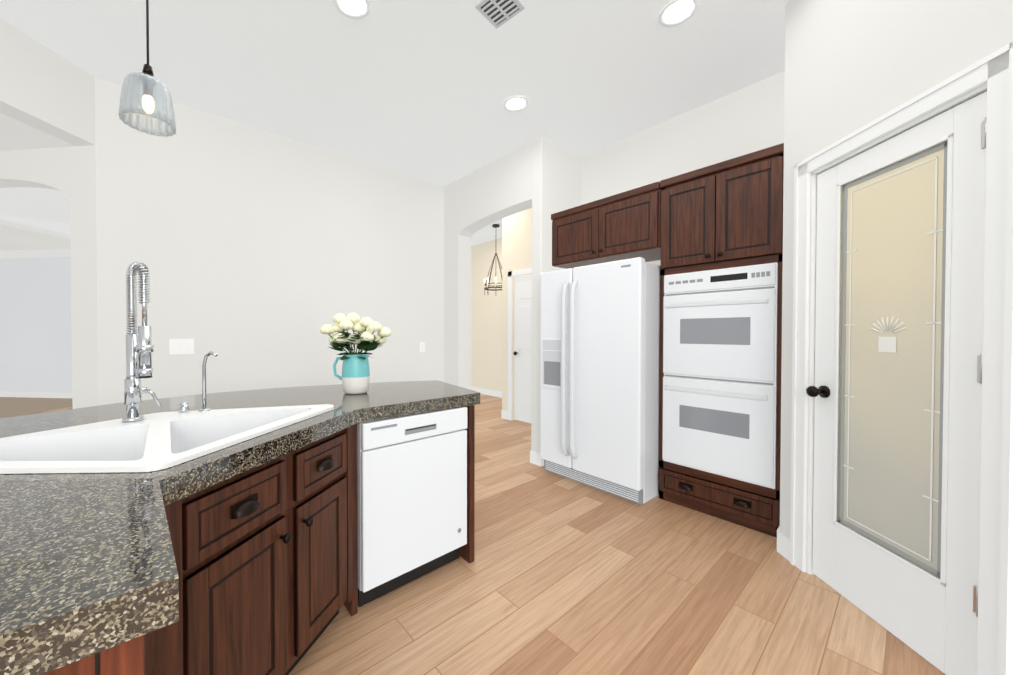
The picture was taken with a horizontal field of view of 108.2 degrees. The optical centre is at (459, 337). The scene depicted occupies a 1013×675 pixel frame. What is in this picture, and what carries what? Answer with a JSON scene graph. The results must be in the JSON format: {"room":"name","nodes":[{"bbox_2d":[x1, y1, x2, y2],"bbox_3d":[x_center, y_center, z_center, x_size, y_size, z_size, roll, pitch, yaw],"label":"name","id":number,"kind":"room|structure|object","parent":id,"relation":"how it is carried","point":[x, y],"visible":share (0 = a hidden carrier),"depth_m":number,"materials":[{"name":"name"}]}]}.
{"room":"kitchen","nodes":[
{"label":"kitchen","id":0,"kind":"room"},
{"bbox_2d":[0,219,69,250],"bbox_3d":[-9.424,-1.680,5.295,5.500,0.080,3.550,0,1,6],"label":"ceiling","id":1,"kind":"structure","parent":0,"point":[15,236],"depth_m":6.08,"materials":[{"name":"paint"}]},
{"bbox_2d":[0,249,71,397],"bbox_3d":[-9.227,-0.273,7.127,5.500,2.860,0.200,0,1,6],"label":"wall","id":2,"kind":"structure","parent":0,"point":[35,330],"depth_m":6.95,"materials":[{"name":"paint"}]},
{"bbox_2d":[0,397,72,417],"bbox_3d":[-9.421,1.173,5.355,5.500,0.012,3.500,0,1,6],"label":"floor","id":3,"kind":"structure","parent":0,"point":[13,406],"depth_m":6.20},
{"bbox_2d":[0,113,73,150],"bbox_3d":[-4.643,-1.401,0.481,3.240,0.080,5.300,0,1,6],"label":"ceiling","id":4,"kind":"structure","parent":0,"point":[16,134],"depth_m":2.53,"materials":[{"name":"paint"}]},
{"bbox_2d":[0,18,94,145],"bbox_3d":[-2.969,-1.596,0.147,0.160,0.480,5.000,0,1,6],"label":"header beam","id":5,"kind":"structure","parent":0,"point":[43,88],"depth_m":2.34,"materials":[{"name":"paint"}]},
{"bbox_2d":[0,145,98,408],"bbox_3d":[-4.104,-0.090,2.884,3.000,2.600,0.160,0,1,6],"label":"wall","id":6,"kind":"structure","parent":0,"point":[69,173],"depth_m":2.65,"materials":[{"name":"paint"}]},
{"bbox_2d":[95,78,443,404],"bbox_3d":[-1.375,-0.341,3.739,3.320,3.080,0.150,-1,1,-39],"label":"wall","id":7,"kind":"structure","parent":0,"point":[264,256],"depth_m":3.26,"materials":[{"name":"paint"}]},
{"bbox_2d":[169,339,193,354],"bbox_3d":[-2.240,0.074,2.945,0.160,0.125,0.008,-1,1,-39],"label":"light switch","id":8,"kind":"object","parent":7,"relation":"attached to","point":[180,346],"visible":1,"depth_m":2.94,"materials":[{"name":"white plastic"}]},
{"bbox_2d":[420,342,424,351],"bbox_3d":[-0.445,0.116,4.392,0.075,0.120,0.008,-1,1,-39],"label":"outlet","id":9,"kind":"object","parent":7,"relation":"attached to","point":[422,346],"visible":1,"depth_m":4.39,"materials":[{"name":"white plastic"}]},
{"bbox_2d":[0,0,788,245],"bbox_3d":[-0.273,-1.938,3.483,12.000,0.120,12.000,-1,1,-39],"label":"ceiling","id":10,"kind":"structure","parent":0,"point":[424,90],"depth_m":2.50,"materials":[{"name":"paint"}]},
{"bbox_2d":[119,0,175,136],"bbox_3d":[-1.090,-1.297,1.273,0.153,1.103,0.155,-1,1,-39],"label":"pendant light","id":11,"kind":"object","parent":10,"relation":"hanging from","point":[149,81],"visible":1,"depth_m":1.27,"materials":[{"name":"clear glass"}]},
{"bbox_2d":[333,0,369,18],"bbox_3d":[-0.595,-1.855,2.021,0.200,0.010,0.200,-1,1,-39],"label":"recessed light","id":12,"kind":"object","parent":10,"relation":"in","point":[356,9],"visible":1,"depth_m":2.05,"materials":[{"name":"white plastic"}]},
{"bbox_2d":[484,224,501,294],"bbox_3d":[0.624,-1.320,6.203,0.412,1.178,0.412,-1,1,-39],"label":"chandelier","id":13,"kind":"object","parent":10,"relation":"hanging from","point":[488,279],"visible":0.73,"depth_m":6.19,"materials":[{"name":"grey metal"}]},
{"bbox_2d":[475,0,524,28],"bbox_3d":[0.229,-1.850,2.046,0.200,0.018,0.200,1,1,43],"label":"ceiling vent","id":14,"kind":"object","parent":10,"relation":"in","point":[496,14],"visible":1,"depth_m":2.05,"materials":[{"name":"grey metal"}]},
{"bbox_2d":[503,96,528,111],"bbox_3d":[0.453,-1.866,2.913,0.200,0.010,0.200,-1,1,-39],"label":"recessed light","id":15,"kind":"object","parent":10,"relation":"in","point":[515,103],"visible":1,"depth_m":2.91,"materials":[{"name":"white plastic"}]},
{"bbox_2d":[658,0,698,26],"bbox_3d":[1.246,-1.855,2.075,0.200,0.010,0.200,-1,1,-39],"label":"recessed light","id":16,"kind":"object","parent":10,"relation":"in","point":[674,12],"visible":1,"depth_m":2.08,"materials":[{"name":"white plastic"}]},
{"bbox_2d":[14,394,944,674],"bbox_3d":[-4.415,1.238,4.681,19.000,0.100,21.000,-1,1,-39],"label":"floor","id":17,"kind":"structure","parent":0,"point":[562,576],"depth_m":1.67,"materials":[{"name":"brown wood"}]},
{"bbox_2d":[127,424,356,674],"bbox_3d":[-0.589,0.805,1.209,0.692,0.852,0.494,-1,1,-39],"label":"base cabinet","id":18,"kind":"object","parent":17,"relation":"on","point":[265,554],"depth_m":1.11,"materials":[{"name":"brown wood"}]},
{"bbox_2d":[0,380,479,674],"bbox_3d":[-0.714,0.344,1.379,2.340,0.062,1.790,-1,1,-39],"label":"countertop","id":19,"kind":"structure","parent":18,"relation":"on","point":[88,566],"depth_m":0.64,"materials":[{"name":"stone"}]},
{"bbox_2d":[122,261,161,421],"bbox_3d":[-1.141,0.014,1.309,0.110,0.571,0.116,-1,1,-39],"label":"faucet","id":20,"kind":"object","parent":19,"relation":"on","point":[139,348],"visible":1,"depth_m":1.30,"materials":[{"name":"silver metal"}]},
{"bbox_2d":[0,404,333,473],"bbox_3d":[-0.957,0.405,1.164,1.176,0.205,0.744,-1,1,-39],"label":"sink","id":21,"kind":"object","parent":19,"relation":"in","point":[156,441],"visible":0.46,"depth_m":1.20,"materials":[{"name":"white ceramic"}]},
{"bbox_2d":[179,401,189,412],"bbox_3d":[-1.106,0.284,1.467,0.034,0.055,0.034,-1,1,-39],"label":"air gap","id":22,"kind":"object","parent":19,"relation":"on","point":[184,406],"visible":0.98,"depth_m":1.46,"materials":[{"name":"silver metal"}]},
{"bbox_2d":[198,351,217,411],"bbox_3d":[-1.018,0.183,1.476,0.061,0.256,0.084,-1,1,-39],"label":"water faucet","id":23,"kind":"object","parent":19,"relation":"on","point":[204,408],"visible":0.88,"depth_m":1.48,"materials":[{"name":"silver metal"}]},
{"bbox_2d":[320,313,391,393],"bbox_3d":[-0.566,0.083,2.016,0.340,0.444,0.301,-1,1,-39],"label":"flower vase","id":24,"kind":"object","parent":19,"relation":"on","point":[355,378],"visible":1,"depth_m":1.97,"materials":[{"name":"teal"}]},
{"bbox_2d":[357,406,466,606],"bbox_3d":[-0.368,0.794,2.002,0.595,0.843,0.586,-1,1,-39],"label":"dishwasher","id":25,"kind":"object","parent":17,"relation":"on","point":[411,498],"visible":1,"depth_m":1.74,"materials":[{"name":"white metal"}]},
{"bbox_2d":[540,257,660,503],"bbox_3d":[1.265,0.309,3.119,0.845,1.765,0.880,-1,1,-39],"label":"fridge","id":26,"kind":"object","parent":17,"relation":"on","point":[600,376],"visible":0.98,"depth_m":2.77,"materials":[{"name":"white metal"}]},
{"bbox_2d":[659,143,783,537],"bbox_3d":[1.896,0.026,2.597,0.552,2.375,0.705,-1,1,-39],"label":"tall cabinet","id":27,"kind":"object","parent":17,"relation":"on","point":[725,214],"visible":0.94,"depth_m":2.40,"materials":[{"name":"brown wood"}]},
{"bbox_2d":[662,262,777,488],"bbox_3d":[1.867,0.230,2.576,0.537,1.377,0.639,-1,1,-39],"label":"wall oven","id":28,"kind":"object","parent":27,"relation":"in","point":[720,340],"visible":0.98,"depth_m":2.39,"materials":[{"name":"white metal"}]},
{"bbox_2d":[471,237,501,391],"bbox_3d":[0.907,-0.381,7.020,0.150,3.080,6.000,-1,1,-39],"label":"wall","id":29,"kind":"structure","parent":0,"point":[486,340],"depth_m":7.35,"materials":[{"name":"paint"}]},
{"bbox_2d":[471,386,501,397],"bbox_3d":[0.844,1.102,6.987,0.014,0.115,6.000,-1,1,-39],"label":"baseboard","id":30,"kind":"structure","parent":29,"relation":"attached to","point":[482,391],"depth_m":7.31,"materials":[{"name":"white wood"}]},
{"bbox_2d":[444,141,531,389],"bbox_3d":[0.329,-0.345,4.110,0.200,3.080,1.410,-1,1,-39],"label":"wall","id":31,"kind":"structure","parent":0,"point":[500,188],"depth_m":4.38,"materials":[{"name":"paint"}]},
{"bbox_2d":[502,208,531,419],"bbox_3d":[1.164,-0.353,4.763,0.120,3.080,1.560,-1,1,-39],"label":"wall","id":32,"kind":"structure","parent":0,"point":[516,241],"depth_m":5.20,"materials":[{"name":"paint"}]},
{"bbox_2d":[508,268,531,420],"bbox_3d":[1.005,0.125,4.859,0.016,2.120,0.960,-1,1,-39],"label":"door frame","id":33,"kind":"structure","parent":32,"relation":"attached to","point":[519,272],"depth_m":5.19,"materials":[{"name":"white wood"}]},
{"bbox_2d":[513,274,531,422],"bbox_3d":[1.024,0.159,4.874,0.107,2.028,0.790,-1,1,-39],"label":"hall door","id":34,"kind":"structure","parent":32,"relation":"in","point":[522,353],"depth_m":5.05,"materials":[{"name":"white wood"}]},
{"bbox_2d":[531,136,581,452],"bbox_3d":[1.002,-0.340,3.669,0.705,3.080,0.120,-1,1,-39],"label":"wall","id":35,"kind":"structure","parent":0,"point":[556,178],"depth_m":3.46,"materials":[{"name":"paint"}]},
{"bbox_2d":[582,71,784,265],"bbox_3d":[2.506,-0.324,2.402,0.150,3.080,3.800,-1,1,-39],"label":"wall","id":36,"kind":"structure","parent":0,"point":[744,121],"depth_m":3.00,"materials":[{"name":"paint"}]},
{"bbox_2d":[551,181,660,268],"bbox_3d":[1.365,-0.925,3.244,0.552,0.490,0.979,-1,1,-39],"label":"upper cabinet","id":37,"kind":"object","parent":36,"relation":"attached to","point":[623,225],"visible":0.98,"depth_m":3.03,"materials":[{"name":"brown wood"}]},
{"bbox_2d":[780,0,1012,572],"bbox_3d":[1.713,-0.300,0.463,0.120,3.080,3.200,0,1,6],"label":"wall","id":38,"kind":"structure","parent":0,"point":[851,66],"depth_m":1.66,"materials":[{"name":"paint"}]},
{"bbox_2d":[777,526,789,558],"bbox_3d":[1.871,1.162,2.104,0.278,0.115,0.044,-1,1,-39],"label":"baseboard","id":39,"kind":"structure","parent":38,"relation":"attached to","point":[783,545],"depth_m":2.04,"materials":[{"name":"white wood"}]},
{"bbox_2d":[806,91,986,674],"bbox_3d":[1.760,0.197,1.535,0.112,2.035,0.664,0,1,6],"label":"pantry door","id":40,"kind":"structure","parent":38,"relation":"in","point":[895,391],"depth_m":1.45,"materials":[{"name":"white wood"}]},
{"bbox_2d":[790,42,1012,674],"bbox_3d":[1.816,0.156,1.534,0.144,2.141,0.842,0,1,6],"label":"door frame","id":41,"kind":"structure","parent":38,"relation":"attached to","point":[994,71],"depth_m":1.18,"materials":[{"name":"white wood"}]}
]}

